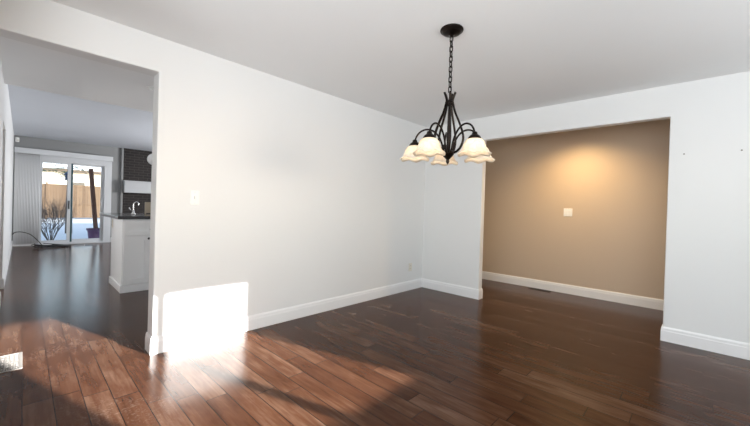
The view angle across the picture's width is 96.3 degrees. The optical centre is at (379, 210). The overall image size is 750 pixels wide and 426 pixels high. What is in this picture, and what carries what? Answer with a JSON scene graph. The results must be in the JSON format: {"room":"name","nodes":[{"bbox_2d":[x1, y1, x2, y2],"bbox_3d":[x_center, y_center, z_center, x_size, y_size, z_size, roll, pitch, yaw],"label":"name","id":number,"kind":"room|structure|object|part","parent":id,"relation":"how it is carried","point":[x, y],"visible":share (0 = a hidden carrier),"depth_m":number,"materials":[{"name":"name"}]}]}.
{"room":"dining room","nodes":[
{"label":"dining room","id":0,"kind":"room"},
{"bbox_2d":[0,60,13,278],"bbox_3d":[-5.292,-0.358,4.686,10.100,2.730,0.120,2,1,43],"label":"wall","id":1,"kind":"structure","parent":0,"point":[6,125],"depth_m":4.51,"materials":[{"name":"white paint"}]},
{"bbox_2d":[0,241,11,288],"bbox_3d":[-6.904,0.861,6.185,5.564,0.135,0.134,2,1,43],"label":"baseboard","id":2,"kind":"structure","parent":1,"relation":"attached to","point":[2,280],"depth_m":4.89,"materials":[{"name":"white wood"}]},
{"bbox_2d":[12,135,120,243],"bbox_3d":[-6.979,-0.447,10.219,0.140,2.730,5.828,2,1,43],"label":"wall","id":3,"kind":"structure","parent":0,"point":[25,142],"depth_m":9.06,"materials":[{"name":"grey paint"}]},
{"bbox_2d":[12,241,33,245],"bbox_3d":[-8.759,0.791,8.263,0.015,0.135,0.380,2,1,43],"label":"baseboard","id":4,"kind":"structure","parent":3,"relation":"attached to","point":[30,244],"depth_m":8.25,"materials":[{"name":"white wood"}]},
{"bbox_2d":[13,147,112,243],"bbox_3d":[-8.151,-0.354,8.756,0.158,2.335,1.865,2,1,43],"label":"vertical blind","id":5,"kind":"object","parent":3,"relation":"attached to","point":[27,160],"visible":1,"depth_m":8.24,"materials":[{"name":"white plastic"}]},
{"bbox_2d":[35,155,111,244],"bbox_3d":[-8.116,-0.272,8.973,0.140,2.290,1.500,2,1,43],"label":"door","id":6,"kind":"structure","parent":3,"relation":"in","point":[106,166],"depth_m":9.04,"materials":[{"name":"white plastic"}]},
{"bbox_3d":[-8.374,-0.220,8.681,0.037,2.085,0.585,2,1,43],"label":"sliding panel","id":7,"kind":"part","parent":6,"relation":"part of","materials":[{"name":"clear glass"}]},
{"bbox_3d":[-7.988,-0.212,9.163,0.040,2.085,0.725,2,1,43],"label":"fixed panel","id":8,"kind":"part","parent":6,"relation":"part of","materials":[{"name":"clear glass"}]},
{"bbox_2d":[120,148,123,212],"bbox_3d":[-7.385,-0.455,9.630,0.075,2.690,0.045,2,1,43],"label":"trim","id":9,"kind":"structure","parent":3,"relation":"attached to","point":[122,149],"depth_m":9.60,"materials":[{"name":"grey paint"}]},
{"bbox_2d":[8,84,152,151],"bbox_3d":[-5.266,-1.746,7.325,6.550,0.050,7.978,2,1,43],"label":"ceiling","id":10,"kind":"structure","parent":0,"point":[35,113],"depth_m":6.43,"materials":[{"name":"paint"}]},
{"bbox_2d":[147,154,151,164],"bbox_3d":[-3.586,-1.192,5.372,0.192,0.930,0.192,2,1,43],"label":"globe","id":11,"kind":"object","parent":10,"relation":"hanging from","point":[149,158],"visible":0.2,"depth_m":5.29,"materials":[{"name":"white glass"}]},
{"bbox_2d":[122,148,151,212],"bbox_3d":[-6.474,-0.434,10.617,0.070,2.690,2.640,2,1,43],"label":"brick wall","id":12,"kind":"structure","parent":0,"point":[136,167],"depth_m":9.86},
{"bbox_2d":[123,180,150,193],"bbox_3d":[-6.471,-0.680,10.406,0.210,0.345,2.350,2,1,43],"label":"mantel shelf","id":13,"kind":"object","parent":12,"relation":"attached to","point":[129,186],"visible":0.48,"depth_m":9.71,"materials":[{"name":"white paint"}]},
{"bbox_2d":[0,0,426,336],"bbox_3d":[-0.478,-0.084,4.011,0.150,2.480,5.958,2,1,43],"label":"wall","id":14,"kind":"structure","parent":0,"point":[307,195],"depth_m":3.13,"materials":[{"name":"white paint"}]},
{"bbox_2d":[190,190,199,204],"bbox_3d":[-1.523,-0.109,2.778,0.020,0.118,0.072,2,1,43],"label":"light switch","id":15,"kind":"object","parent":14,"relation":"attached to","point":[194,195],"visible":1,"depth_m":2.78,"materials":[{"name":"white plastic"}]},
{"bbox_2d":[145,278,421,355],"bbox_3d":[-0.605,1.066,3.911,0.164,0.135,3.524,2,1,43],"label":"baseboard","id":16,"kind":"structure","parent":14,"relation":"attached to","point":[184,338],"depth_m":3.22,"materials":[{"name":"white wood"}]},
{"bbox_2d":[0,242,749,425],"bbox_3d":[-2.382,1.136,4.553,14.700,0.120,7.978,2,1,43],"label":"floor","id":17,"kind":"structure","parent":0,"point":[514,355],"depth_m":2.54,"materials":[{"name":"brown wood"}]},
{"bbox_2d":[0,352,22,372],"bbox_3d":[-2.646,1.081,2.390,0.355,0.004,0.150,2,1,43],"label":"floor vent","id":18,"kind":"object","parent":17,"relation":"in","point":[10,362],"visible":1,"depth_m":2.40,"materials":[{"name":"metal"}]},
{"bbox_2d":[0,354,18,370],"bbox_3d":[-2.646,1.081,2.390,0.319,0.003,0.114,2,1,43],"label":"grille","id":19,"kind":"object","parent":18,"relation":"attached to","point":[10,362],"depth_m":2.39,"materials":[{"name":"metal"}]},
{"bbox_2d":[31,243,70,247],"bbox_3d":[-7.958,0.833,8.175,0.378,0.094,0.704,2,1,43],"label":"cable","id":20,"kind":"object","parent":17,"relation":"on","point":[38,245],"visible":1,"depth_m":8.07,"materials":[{"name":"black rubber"}]},
{"bbox_2d":[109,218,149,292],"bbox_3d":[-3.067,0.580,5.056,0.833,0.944,1.444,2,1,43],"label":"base cabinet","id":21,"kind":"object","parent":17,"relation":"on","point":[130,238],"visible":0.22,"depth_m":4.41,"materials":[{"name":"white paint"}]},
{"bbox_2d":[100,213,149,218],"bbox_3d":[-3.308,0.078,5.266,1.458,0.041,1.485,2,1,43],"label":"countertop","id":22,"kind":"structure","parent":21,"relation":"on","point":[111,215],"depth_m":4.52,"materials":[{"name":"black stone"}]},
{"bbox_2d":[129,202,138,213],"bbox_3d":[-3.642,-0.046,4.992,0.052,0.190,0.128,2,1,43],"label":"faucet","id":23,"kind":"object","parent":22,"relation":"on","point":[133,210],"visible":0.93,"depth_m":4.98,"materials":[{"name":"silver metal"}]},
{"bbox_2d":[145,202,150,213],"bbox_3d":[-3.711,-0.048,5.430,0.070,0.185,0.130,2,1,43],"label":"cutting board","id":24,"kind":"object","parent":22,"relation":"on","point":[147,204],"visible":0.56,"depth_m":5.40,"materials":[{"name":"brown wood"}]},
{"bbox_3d":[-3.175,0.635,4.397,0.032,0.616,0.286,2,1,43],"label":"door","id":25,"kind":"part","parent":21,"relation":"part of","materials":[{"name":"white paint"}]},
{"bbox_3d":[-3.061,0.224,4.503,0.032,0.187,0.583,2,1,43],"label":"drawer","id":26,"kind":"part","parent":21,"relation":"part of","materials":[{"name":"white paint"}]},
{"bbox_2d":[528,287,550,291],"bbox_3d":[2.474,1.215,5.176,0.310,0.004,0.100,2,1,43],"label":"floor vent","id":27,"kind":"object","parent":17,"relation":"in","point":[530,287],"visible":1,"depth_m":5.18,"materials":[{"name":"metal"}]},
{"bbox_2d":[0,0,749,126],"bbox_3d":[0.082,-1.426,2.291,8.150,0.300,7.978,2,1,43],"label":"ceiling","id":28,"kind":"structure","parent":0,"point":[391,57],"depth_m":2.61,"materials":[{"name":"paint"}]},
{"bbox_2d":[400,23,494,165],"bbox_3d":[0.476,-0.794,2.326,0.713,0.940,0.677,2,1,43],"label":"chandelier","id":29,"kind":"object","parent":28,"relation":"hanging from","point":[474,147],"visible":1,"depth_m":2.31,"materials":[{"name":"black metal"}]},
{"bbox_3d":[0.257,-0.420,2.442,0.226,0.108,0.208,2,1,43],"label":"lamp shade","id":30,"kind":"part","parent":29,"relation":"part of","materials":[{"name":"white glass"}]},
{"bbox_3d":[0.321,-0.416,2.163,0.226,0.108,0.208,2,1,43],"label":"lamp shade","id":31,"kind":"part","parent":29,"relation":"part of","materials":[{"name":"white glass"}]},
{"bbox_3d":[0.359,-0.501,2.399,0.229,0.176,0.013,2,0,23],"label":"arm","id":32,"kind":"part","parent":29,"relation":"part of","materials":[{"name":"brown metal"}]},
{"bbox_3d":[0.394,-0.499,2.244,0.022,0.176,0.229,2,1,43],"label":"arm","id":33,"kind":"part","parent":29,"relation":"part of","materials":[{"name":"black metal"}]},
{"bbox_3d":[0.501,-0.414,2.589,0.226,0.108,0.208,2,1,43],"label":"lamp shade","id":34,"kind":"part","parent":29,"relation":"part of","materials":[{"name":"white glass"}]},
{"bbox_3d":[0.487,-0.624,2.345,0.048,0.420,0.048,2,1,43],"label":"stem","id":35,"kind":"part","parent":29,"relation":"part of","materials":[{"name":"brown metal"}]},
{"bbox_3d":[0.614,-0.493,2.376,0.229,0.176,0.013,2,0,-13],"label":"arm","id":36,"kind":"part","parent":29,"relation":"part of","materials":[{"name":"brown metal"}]},
{"bbox_3d":[0.552,-0.494,2.231,0.220,0.176,0.072,2,1,43],"label":"arm","id":37,"kind":"part","parent":29,"relation":"part of","materials":[{"name":"black metal"}]},
{"bbox_3d":[0.605,-0.408,2.138,0.226,0.108,0.208,2,1,43],"label":"lamp shade","id":38,"kind":"part","parent":29,"relation":"part of","materials":[{"name":"white glass"}]},
{"bbox_3d":[0.717,-0.406,2.401,0.226,0.108,0.208,2,1,43],"label":"lamp shade","id":39,"kind":"part","parent":29,"relation":"part of","materials":[{"name":"white glass"}]},
{"bbox_2d":[482,119,669,299],"bbox_3d":[3.623,0.037,4.324,5.700,2.480,0.120,2,1,43],"label":"wall","id":40,"kind":"structure","parent":0,"point":[613,180],"depth_m":4.87,"materials":[{"name":"beige paint"}]},
{"bbox_2d":[564,208,571,216],"bbox_3d":[2.809,0.023,5.002,0.116,0.118,0.012,2,1,43],"label":"rocker switch","id":41,"kind":"object","parent":40,"relation":"attached to","point":[567,212],"visible":1,"depth_m":5.00,"materials":[{"name":"white plastic"}]},
{"bbox_2d":[482,271,663,309],"bbox_3d":[3.489,1.186,4.335,5.550,0.135,0.015,2,1,43],"label":"baseboard","id":42,"kind":"structure","parent":40,"relation":"attached to","point":[647,302],"depth_m":4.87,"materials":[{"name":"white wood"}]},
{"bbox_2d":[422,71,749,343],"bbox_3d":[2.687,0.016,3.327,5.500,2.480,0.100,2,1,43],"label":"wall","id":43,"kind":"structure","parent":0,"point":[707,279],"depth_m":3.12,"materials":[{"name":"white paint"}]},
{"bbox_2d":[422,278,482,299],"bbox_3d":[1.026,1.109,4.855,0.946,0.135,0.114,2,1,43],"label":"baseboard","id":44,"kind":"structure","parent":43,"relation":"attached to","point":[468,292],"depth_m":4.75,"materials":[{"name":"white wood"}]},
{"bbox_2d":[660,324,749,359],"bbox_3d":[3.670,1.205,2.367,2.589,0.135,0.114,2,1,43],"label":"baseboard","id":45,"kind":"structure","parent":43,"relation":"attached to","point":[728,347],"depth_m":3.00,"materials":[{"name":"white wood"}]},
{"label":"outside","id":46,"kind":"structure","parent":0,"visible":0},
{"bbox_2d":[63,165,67,180],"bbox_3d":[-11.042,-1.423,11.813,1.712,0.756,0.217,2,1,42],"label":"bird feeder","id":47,"kind":"object","parent":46,"point":[66,173],"visible":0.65,"depth_m":11.26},
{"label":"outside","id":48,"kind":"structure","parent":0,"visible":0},
{"bbox_2d":[41,218,99,240],"bbox_3d":[-27.988,0.306,25.225,51.050,0.060,50.000,2,1,43],"label":"ground","id":49,"kind":"structure","parent":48,"point":[79,225],"depth_m":14.96,"materials":[{"name":"white snow"}]},
{"bbox_2d":[41,192,82,239],"bbox_3d":[-9.942,0.151,10.164,1.606,1.605,1.581,2,0,-16],"label":"bare shrub","id":50,"kind":"object","parent":49,"relation":"on","point":[54,210],"visible":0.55,"depth_m":10.10,"materials":[{"name":"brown plant"}]},
{"bbox_2d":[43,163,88,232],"bbox_3d":[-11.951,-1.730,13.014,2.092,5.203,1.906,2,0,19],"label":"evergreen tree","id":51,"kind":"object","parent":49,"relation":"on","point":[61,168],"visible":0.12,"depth_m":12.82,"materials":[{"name":"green plant"}]},
{"bbox_2d":[42,182,100,218],"bbox_3d":[-21.023,-0.654,21.444,0.180,2.350,30.000,2,1,43],"label":"fence","id":52,"kind":"object","parent":49,"relation":"on","point":[81,193],"visible":0.16,"depth_m":22.33,"materials":[{"name":"brown wood"}]},
{"bbox_3d":[-21.096,-0.656,21.299,0.088,2.350,0.090,2,1,43],"label":"fence post","id":53,"kind":"part","parent":52,"relation":"part of","materials":[{"name":"brown wood"}]},
{"bbox_2d":[42,163,100,185],"bbox_3d":[-34.087,-2.756,33.769,7.200,5.600,27.200,2,1,43],"label":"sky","id":54,"kind":"structure","parent":49,"relation":"on","point":[79,177],"depth_m":33.31,"materials":[{"name":"beige"}]},
{"bbox_3d":[-30.091,-2.335,33.573,0.010,1.040,1.040,2,1,43],"label":"pane","id":55,"kind":"part","parent":54,"relation":"part of","materials":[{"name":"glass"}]},
{"bbox_2d":[86,228,99,237],"bbox_3d":[-9.200,0.758,10.868,0.430,0.400,0.428,2,1,43],"label":"planter","id":56,"kind":"object","parent":49,"relation":"on","point":[92,233],"visible":0.67,"depth_m":10.72,"materials":[{"name":"plastic"}]},
{"bbox_2d":[89,169,97,228],"bbox_3d":[-9.204,-0.371,10.820,0.110,1.961,0.266,2,1,43],"label":"leaning post","id":57,"kind":"object","parent":56,"relation":"on","point":[91,172],"visible":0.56,"depth_m":10.78,"materials":[{"name":"brown wood"}]}
]}

